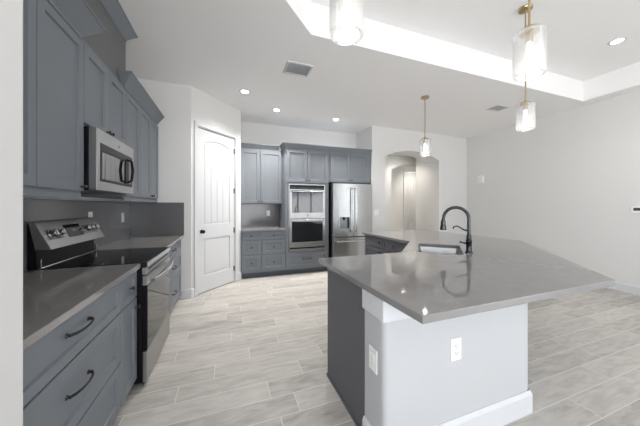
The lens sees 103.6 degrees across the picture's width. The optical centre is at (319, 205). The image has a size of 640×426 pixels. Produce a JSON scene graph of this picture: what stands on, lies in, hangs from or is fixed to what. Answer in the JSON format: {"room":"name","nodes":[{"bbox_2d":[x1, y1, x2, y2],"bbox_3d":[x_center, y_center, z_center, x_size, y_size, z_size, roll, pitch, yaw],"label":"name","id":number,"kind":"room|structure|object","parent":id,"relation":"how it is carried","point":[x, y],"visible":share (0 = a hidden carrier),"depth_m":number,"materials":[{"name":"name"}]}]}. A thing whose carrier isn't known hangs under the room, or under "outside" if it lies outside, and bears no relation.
{"room":"kitchen","nodes":[
{"label":"kitchen","id":0,"kind":"room"},
{"bbox_2d":[0,0,22,425],"bbox_3d":[-1.172,-0.205,0.533,0.704,3.110,0.205,0,0,-20],"label":"wall","id":1,"kind":"structure","parent":0,"point":[11,11],"depth_m":0.70,"materials":[{"name":"white paint"}]},
{"bbox_2d":[23,196,128,270],"bbox_3d":[-1.206,-0.205,-0.576,0.120,3.110,8.745,0,0,-20],"label":"wall","id":2,"kind":"structure","parent":0,"point":[28,197],"depth_m":2.34,"materials":[{"name":"white paint"}]},
{"bbox_2d":[23,0,105,198],"bbox_3d":[-1.551,-0.666,1.178,0.433,1.233,1.257,0,0,-20],"label":"upper cabinet","id":3,"kind":"object","parent":2,"relation":"attached to","point":[54,31],"visible":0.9,"depth_m":1.43,"materials":[{"name":"blue paint"}]},
{"bbox_2d":[23,198,129,270],"bbox_3d":[-2.063,0.188,1.978,0.020,0.476,3.116,0,0,-20],"label":"backsplash","id":4,"kind":"structure","parent":2,"relation":"attached to","point":[106,214],"depth_m":2.34,"materials":[{"name":"grey stone"}]},
{"bbox_2d":[82,0,137,144],"bbox_3d":[-1.902,-1.157,2.073,0.387,1.204,1.028,0,0,-20],"label":"upper cabinet","id":5,"kind":"object","parent":2,"relation":"attached to","point":[104,53],"visible":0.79,"depth_m":2.09,"materials":[{"name":"blue paint"}]},
{"bbox_2d":[80,126,133,193],"bbox_3d":[-1.831,-0.329,2.031,0.444,0.438,0.728,0,0,-20],"label":"microwave","id":6,"kind":"object","parent":5,"relation":"attached to","point":[108,162],"visible":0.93,"depth_m":1.90,"materials":[{"name":"silver metal"}]},
{"bbox_2d":[81,69,147,201],"bbox_3d":[-2.051,-0.659,2.532,0.421,1.217,0.507,0,0,-20],"label":"upper cabinet","id":7,"kind":"object","parent":2,"relation":"attached to","point":[135,92],"visible":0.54,"depth_m":2.60,"materials":[{"name":"blue paint"}]},
{"bbox_2d":[109,94,163,201],"bbox_3d":[-2.273,-0.659,3.141,0.421,1.217,0.786,0,0,-20],"label":"upper cabinet","id":8,"kind":"object","parent":2,"relation":"attached to","point":[150,114],"visible":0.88,"depth_m":3.15,"materials":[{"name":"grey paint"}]},
{"bbox_2d":[129,78,190,298],"bbox_3d":[-2.271,-0.205,3.626,0.760,3.110,0.120,0,0,-20],"label":"wall","id":9,"kind":"structure","parent":0,"point":[173,101],"depth_m":3.63,"materials":[{"name":"white paint"}]},
{"bbox_2d":[130,202,183,236],"bbox_3d":[-2.280,0.188,3.548,0.649,0.476,0.020,0,0,-20],"label":"backsplash","id":10,"kind":"structure","parent":9,"relation":"attached to","point":[147,219],"depth_m":3.53,"materials":[{"name":"grey stone"}]},
{"bbox_2d":[181,288,193,298],"bbox_3d":[-1.932,1.281,3.682,0.177,0.138,0.042,0,0,-31],"label":"baseboard","id":11,"kind":"structure","parent":9,"relation":"attached to","point":[185,293],"depth_m":3.67,"materials":[{"name":"white paint"}]},
{"bbox_2d":[191,86,240,287],"bbox_3d":[-1.730,-0.205,4.195,0.120,3.110,1.035,0,0,25],"label":"wall","id":12,"kind":"structure","parent":0,"point":[206,109],"depth_m":4.07,"materials":[{"name":"white paint"}]},
{"bbox_2d":[194,120,237,296],"bbox_3d":[-1.724,0.039,4.173,0.128,2.622,0.904,0,0,25],"label":"trim","id":13,"kind":"structure","parent":12,"relation":"attached to","point":[197,124],"depth_m":3.88,"materials":[{"name":"white paint"}]},
{"bbox_2d":[198,128,234,293],"bbox_3d":[-1.678,0.074,4.159,0.099,2.528,0.764,0,0,25],"label":"door","id":14,"kind":"structure","parent":12,"relation":"in","point":[216,190],"depth_m":4.11,"materials":[{"name":"white paint"}]},
{"bbox_2d":[241,122,356,150],"bbox_3d":[-0.466,-0.205,5.749,2.863,3.110,0.120,0,0,-20],"label":"wall","id":15,"kind":"structure","parent":0,"point":[254,133],"depth_m":5.62,"materials":[{"name":"white paint"}]},
{"bbox_2d":[241,204,278,226],"bbox_3d":[-1.285,0.196,5.375,0.817,0.481,0.020,0,0,-20],"label":"backsplash","id":16,"kind":"structure","parent":15,"relation":"attached to","point":[252,215],"depth_m":5.36,"materials":[{"name":"grey stone"}]},
{"bbox_2d":[241,143,281,203],"bbox_3d":[-1.220,-0.636,5.199,0.817,1.182,0.393,0,0,-20],"label":"upper cabinet","id":17,"kind":"object","parent":15,"relation":"attached to","point":[261,164],"visible":0.88,"depth_m":5.05,"materials":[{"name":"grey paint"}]},
{"bbox_2d":[329,146,371,184],"bbox_3d":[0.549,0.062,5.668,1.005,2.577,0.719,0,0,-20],"label":"upper cabinet","id":18,"kind":"object","parent":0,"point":[346,165],"visible":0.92,"depth_m":5.36,"materials":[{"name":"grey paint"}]},
{"bbox_2d":[357,132,361,148],"bbox_3d":[0.979,-0.205,6.133,0.115,3.110,0.390,0,0,-20],"label":"wall","id":19,"kind":"structure","parent":0,"point":[359,135],"depth_m":6.05,"materials":[{"name":"white paint"}]},
{"bbox_2d":[111,268,639,425],"bbox_3d":[2.363,1.400,2.406,9.030,0.100,12.300,0,0,-20],"label":"floor","id":20,"kind":"structure","parent":0,"point":[245,351],"depth_m":2.20,"materials":[{"name":"beige tile"}]},
{"bbox_2d":[23,282,120,425],"bbox_3d":[-1.373,0.905,1.056,0.678,0.889,0.905,0,0,-20],"label":"base cabinet","id":21,"kind":"object","parent":20,"relation":"on","point":[72,374],"visible":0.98,"depth_m":1.14,"materials":[{"name":"blue paint"}]},
{"bbox_2d":[23,263,139,350],"bbox_3d":[-1.435,0.444,1.192,0.659,0.035,1.208,0,0,-20],"label":"countertop","id":22,"kind":"structure","parent":21,"relation":"on","point":[51,297],"depth_m":1.25,"materials":[{"name":"grey stone"}]},
{"bbox_2d":[27,217,172,384],"bbox_3d":[-1.711,0.729,2.151,0.746,1.243,0.781,0,0,-20],"label":"range","id":23,"kind":"object","parent":20,"relation":"on","point":[64,243],"visible":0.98,"depth_m":1.95,"materials":[{"name":"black metal"}]},
{"bbox_2d":[40,247,169,269],"bbox_3d":[-1.713,0.440,2.150,0.620,0.036,0.777,0,0,-20],"label":"cooktop","id":24,"kind":"object","parent":23,"relation":"in","point":[147,257],"depth_m":2.03,"materials":[{"name":"black glass"}]},
{"bbox_2d":[120,271,140,406],"bbox_3d":[-1.585,0.905,1.620,0.668,0.889,0.297,0,0,-20],"label":"base cabinet","id":25,"kind":"object","parent":20,"relation":"on","point":[129,306],"visible":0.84,"depth_m":1.73,"materials":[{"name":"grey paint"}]},
{"bbox_2d":[169,240,180,314],"bbox_3d":[-2.093,0.905,3.028,0.678,0.889,1.122,0,0,-20],"label":"base cabinet","id":26,"kind":"object","parent":20,"relation":"on","point":[175,250],"visible":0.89,"depth_m":3.23,"materials":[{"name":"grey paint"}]},
{"bbox_2d":[97,235,182,249],"bbox_3d":[-2.104,0.444,3.023,0.659,0.035,1.125,0,0,-20],"label":"countertop","id":27,"kind":"structure","parent":26,"relation":"on","point":[155,241],"depth_m":2.94,"materials":[{"name":"grey stone"}]},
{"bbox_2d":[241,230,284,278],"bbox_3d":[-1.166,0.910,5.049,0.817,0.879,0.712,0,0,-20],"label":"base cabinet","id":28,"kind":"object","parent":20,"relation":"on","point":[262,252],"visible":0.98,"depth_m":4.75,"materials":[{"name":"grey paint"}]},
{"bbox_2d":[241,226,285,231],"bbox_3d":[-1.168,0.454,5.053,0.818,0.035,0.704,0,0,-20],"label":"countertop","id":29,"kind":"structure","parent":28,"relation":"on","point":[260,228],"depth_m":4.88,"materials":[{"name":"grey stone"}]},
{"bbox_2d":[279,142,329,273],"bbox_3d":[-0.381,0.062,5.328,0.971,2.577,0.719,0,0,-20],"label":"tall cabinet","id":30,"kind":"object","parent":20,"relation":"on","point":[301,163],"visible":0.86,"depth_m":5.05,"materials":[{"name":"blue paint"}]},
{"bbox_2d":[288,184,324,250],"bbox_3d":[-0.346,0.220,5.293,0.760,1.310,0.698,0,0,-20],"label":"double wall oven","id":31,"kind":"object","parent":30,"relation":"in","point":[306,202],"visible":1,"depth_m":5.01,"materials":[{"name":"silver metal"}]},
{"bbox_2d":[327,268,364,425],"bbox_3d":[0.736,0.911,1.960,1.249,0.878,0.607,0,0,-20],"label":"base cabinet","id":32,"kind":"object","parent":20,"relation":"on","point":[346,313],"visible":0.33,"depth_m":1.68,"materials":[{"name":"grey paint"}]},
{"bbox_2d":[329,183,371,257],"bbox_3d":[0.575,0.436,5.571,0.914,1.827,0.838,0,0,-20],"label":"refrigerator","id":33,"kind":"object","parent":20,"relation":"on","point":[350,205],"visible":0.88,"depth_m":5.22,"materials":[{"name":"silver metal"}]},
{"bbox_2d":[365,235,382,254],"bbox_3d":[1.137,0.911,4.083,0.713,0.878,0.510,0,0,-20],"label":"base cabinet","id":34,"kind":"object","parent":20,"relation":"on","point":[373,245],"visible":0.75,"depth_m":3.98,"materials":[{"name":"grey paint"}]},
{"bbox_2d":[383,239,443,253],"bbox_3d":[1.323,0.911,3.574,0.713,0.878,0.566,0,0,-20],"label":"base cabinet","id":35,"kind":"object","parent":20,"relation":"on","point":[389,246],"visible":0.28,"depth_m":3.50,"materials":[{"name":"grey paint"}]},
{"bbox_2d":[118,0,639,138],"bbox_3d":[1.984,-1.975,1.257,7.530,0.430,10.400,0,0,-20],"label":"ceiling","id":36,"kind":"structure","parent":0,"point":[457,54],"depth_m":3.18,"materials":[{"name":"white paint"}]},
{"bbox_2d":[239,89,250,93],"bbox_3d":[-1.153,-1.756,3.873,0.170,0.008,0.170,0,0,-20],"label":"recessed light","id":37,"kind":"object","parent":36,"relation":"in","point":[243,91],"visible":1,"depth_m":3.87,"materials":[{"name":"white paint"}]},
{"bbox_2d":[283,61,313,76],"bbox_3d":[-0.283,-1.755,3.239,0.340,0.010,0.290,0,0,-20],"label":"ceiling vent","id":38,"kind":"object","parent":36,"relation":"in","point":[293,68],"visible":1,"depth_m":3.23,"materials":[{"name":"grey metal"}]},
{"bbox_2d":[329,0,364,45],"bbox_3d":[0.128,-1.447,1.196,0.166,1.284,0.166,0,0,-20],"label":"pendant light","id":39,"kind":"object","parent":36,"relation":"hanging from","point":[346,2],"visible":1,"depth_m":1.18,"materials":[{"name":"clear glass"}]},
{"bbox_2d":[419,95,430,156],"bbox_3d":[1.695,-1.282,4.069,0.166,0.954,0.166,0,0,-20],"label":"pendant light","id":40,"kind":"object","parent":36,"relation":"hanging from","point":[425,97],"visible":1,"depth_m":4.05,"materials":[{"name":"white glass"}]},
{"bbox_2d":[486,104,509,111],"bbox_3d":[3.192,-1.755,4.524,0.300,0.010,0.230,0,0,-20],"label":"ceiling vent","id":41,"kind":"object","parent":36,"relation":"in","point":[498,107],"visible":1,"depth_m":4.52,"materials":[{"name":"grey metal"}]},
{"bbox_2d":[516,4,535,131],"bbox_3d":[2.169,-1.447,2.660,0.166,1.284,0.166,0,0,-20],"label":"pendant light","id":42,"kind":"object","parent":36,"relation":"hanging from","point":[524,9],"visible":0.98,"depth_m":2.65,"materials":[{"name":"white glass"}]},
{"bbox_2d":[512,0,546,81],"bbox_3d":[1.294,-1.447,1.558,0.166,1.284,0.166,0,0,-20],"label":"pendant light","id":43,"kind":"object","parent":36,"relation":"hanging from","point":[527,32],"visible":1,"depth_m":1.55,"materials":[{"name":"white glass"}]},
{"bbox_2d":[607,37,627,45],"bbox_3d":[3.763,-2.086,3.192,0.170,0.008,0.170,0,0,-20],"label":"recessed light","id":44,"kind":"object","parent":36,"relation":"in","point":[620,39],"visible":1,"depth_m":3.19,"materials":[{"name":"white paint"}]},
{"bbox_2d":[385,155,415,230],"bbox_3d":[2.690,-0.050,7.444,4.240,2.800,0.140,0,0,-20],"label":"wall","id":45,"kind":"structure","parent":0,"point":[391,161],"depth_m":7.10,"materials":[{"name":"white paint"}]},
{"bbox_2d":[391,165,415,230],"bbox_3d":[2.385,-0.050,8.280,4.240,2.800,0.120,0,0,-20],"label":"wall","id":46,"kind":"structure","parent":0,"point":[396,173],"depth_m":8.28,"materials":[{"name":"white paint"}]},
{"bbox_2d":[403,169,415,229],"bbox_3d":[3.160,0.069,8.548,0.884,2.562,0.128,0,0,-20],"label":"trim","id":47,"kind":"structure","parent":46,"relation":"attached to","point":[404,170],"depth_m":8.35,"materials":[{"name":"white paint"}]},
{"bbox_2d":[405,172,415,229],"bbox_3d":[3.168,0.104,8.508,0.742,2.468,0.099,0,0,-20],"label":"door","id":48,"kind":"structure","parent":46,"relation":"in","point":[410,178],"depth_m":8.49,"materials":[{"name":"white paint"}]},
{"bbox_2d":[362,126,452,232],"bbox_3d":[2.167,-0.205,6.130,2.345,3.110,0.430,0,0,-20],"label":"wall","id":49,"kind":"structure","parent":0,"point":[383,141],"depth_m":6.07,"materials":[{"name":"white paint"}]},
{"bbox_2d":[416,158,425,229],"bbox_3d":[2.828,-0.050,6.864,0.120,2.800,0.485,0,0,-20],"label":"wall","id":50,"kind":"structure","parent":0,"point":[420,165],"depth_m":6.90,"materials":[{"name":"white paint"}]},
{"bbox_2d":[362,289,532,425],"bbox_3d":[1.351,0.911,2.755,1.127,0.878,3.546,0,0,21],"label":"wall","id":51,"kind":"structure","parent":0,"point":[416,382],"depth_m":1.43,"materials":[{"name":"grey paint"}]},
{"bbox_2d":[369,344,376,374],"bbox_3d":[0.287,0.835,1.371,0.010,0.125,0.078,0,0,-20],"label":"light switch","id":52,"kind":"object","parent":51,"relation":"attached to","point":[372,352],"visible":1,"depth_m":1.36,"materials":[{"name":"white plastic"}]},
{"bbox_2d":[450,337,460,361],"bbox_3d":[0.776,0.817,1.437,0.078,0.125,0.008,0,0,-20],"label":"wall outlet","id":53,"kind":"object","parent":51,"relation":"attached to","point":[455,344],"visible":1,"depth_m":1.43,"materials":[{"name":"white plastic"}]},
{"bbox_2d":[319,229,614,323],"bbox_3d":[1.172,0.454,2.842,2.739,0.035,2.935,0,0,-20],"label":"countertop","id":54,"kind":"structure","parent":51,"relation":"on","point":[499,273],"depth_m":1.58,"materials":[{"name":"grey stone"}]},
{"bbox_2d":[417,246,461,254],"bbox_3d":[1.226,0.575,2.603,0.440,0.204,0.640,0,0,25],"label":"sink","id":55,"kind":"object","parent":54,"relation":"in","point":[442,250],"visible":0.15,"depth_m":2.87,"materials":[{"name":"silver metal"}]},
{"bbox_2d":[440,206,472,252],"bbox_3d":[1.301,0.218,2.411,0.282,0.436,0.068,0,0,32],"label":"kitchen faucet","id":56,"kind":"object","parent":54,"relation":"on","point":[468,242],"visible":1,"depth_m":2.36,"materials":[{"name":"metal"}]},
{"bbox_2d":[453,137,466,233],"bbox_3d":[3.514,-0.205,6.659,0.550,3.110,0.360,0,0,-20],"label":"wall","id":57,"kind":"structure","parent":0,"point":[459,144],"depth_m":6.50,"materials":[{"name":"white paint"}]},
{"bbox_2d":[467,90,639,285],"bbox_3d":[5.480,-0.205,2.251,0.120,3.110,9.470,0,0,-20],"label":"wall","id":58,"kind":"structure","parent":0,"point":[566,187],"depth_m":4.60,"materials":[{"name":"white paint"}]},
{"bbox_2d":[477,176,483,182],"bbox_3d":[3.950,-0.652,6.200,0.046,0.175,0.150,0,0,-20],"label":"door chime","id":59,"kind":"object","parent":58,"relation":"attached to","point":[480,179],"visible":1,"depth_m":6.18,"materials":[{"name":"white plastic"}]},
{"bbox_2d":[605,281,639,294],"bbox_3d":[4.399,1.281,3.549,1.021,0.138,6.810,0,0,-20],"label":"baseboard","id":60,"kind":"structure","parent":58,"relation":"attached to","point":[619,286],"depth_m":3.93,"materials":[{"name":"white paint"}]},
{"bbox_2d":[631,206,639,212],"bbox_3d":[4.829,0.055,3.818,0.028,0.100,0.150,0,0,-20],"label":"thermostat","id":61,"kind":"object","parent":58,"relation":"attached to","point":[634,209],"visible":1,"depth_m":3.84,"materials":[{"name":"white plastic"}]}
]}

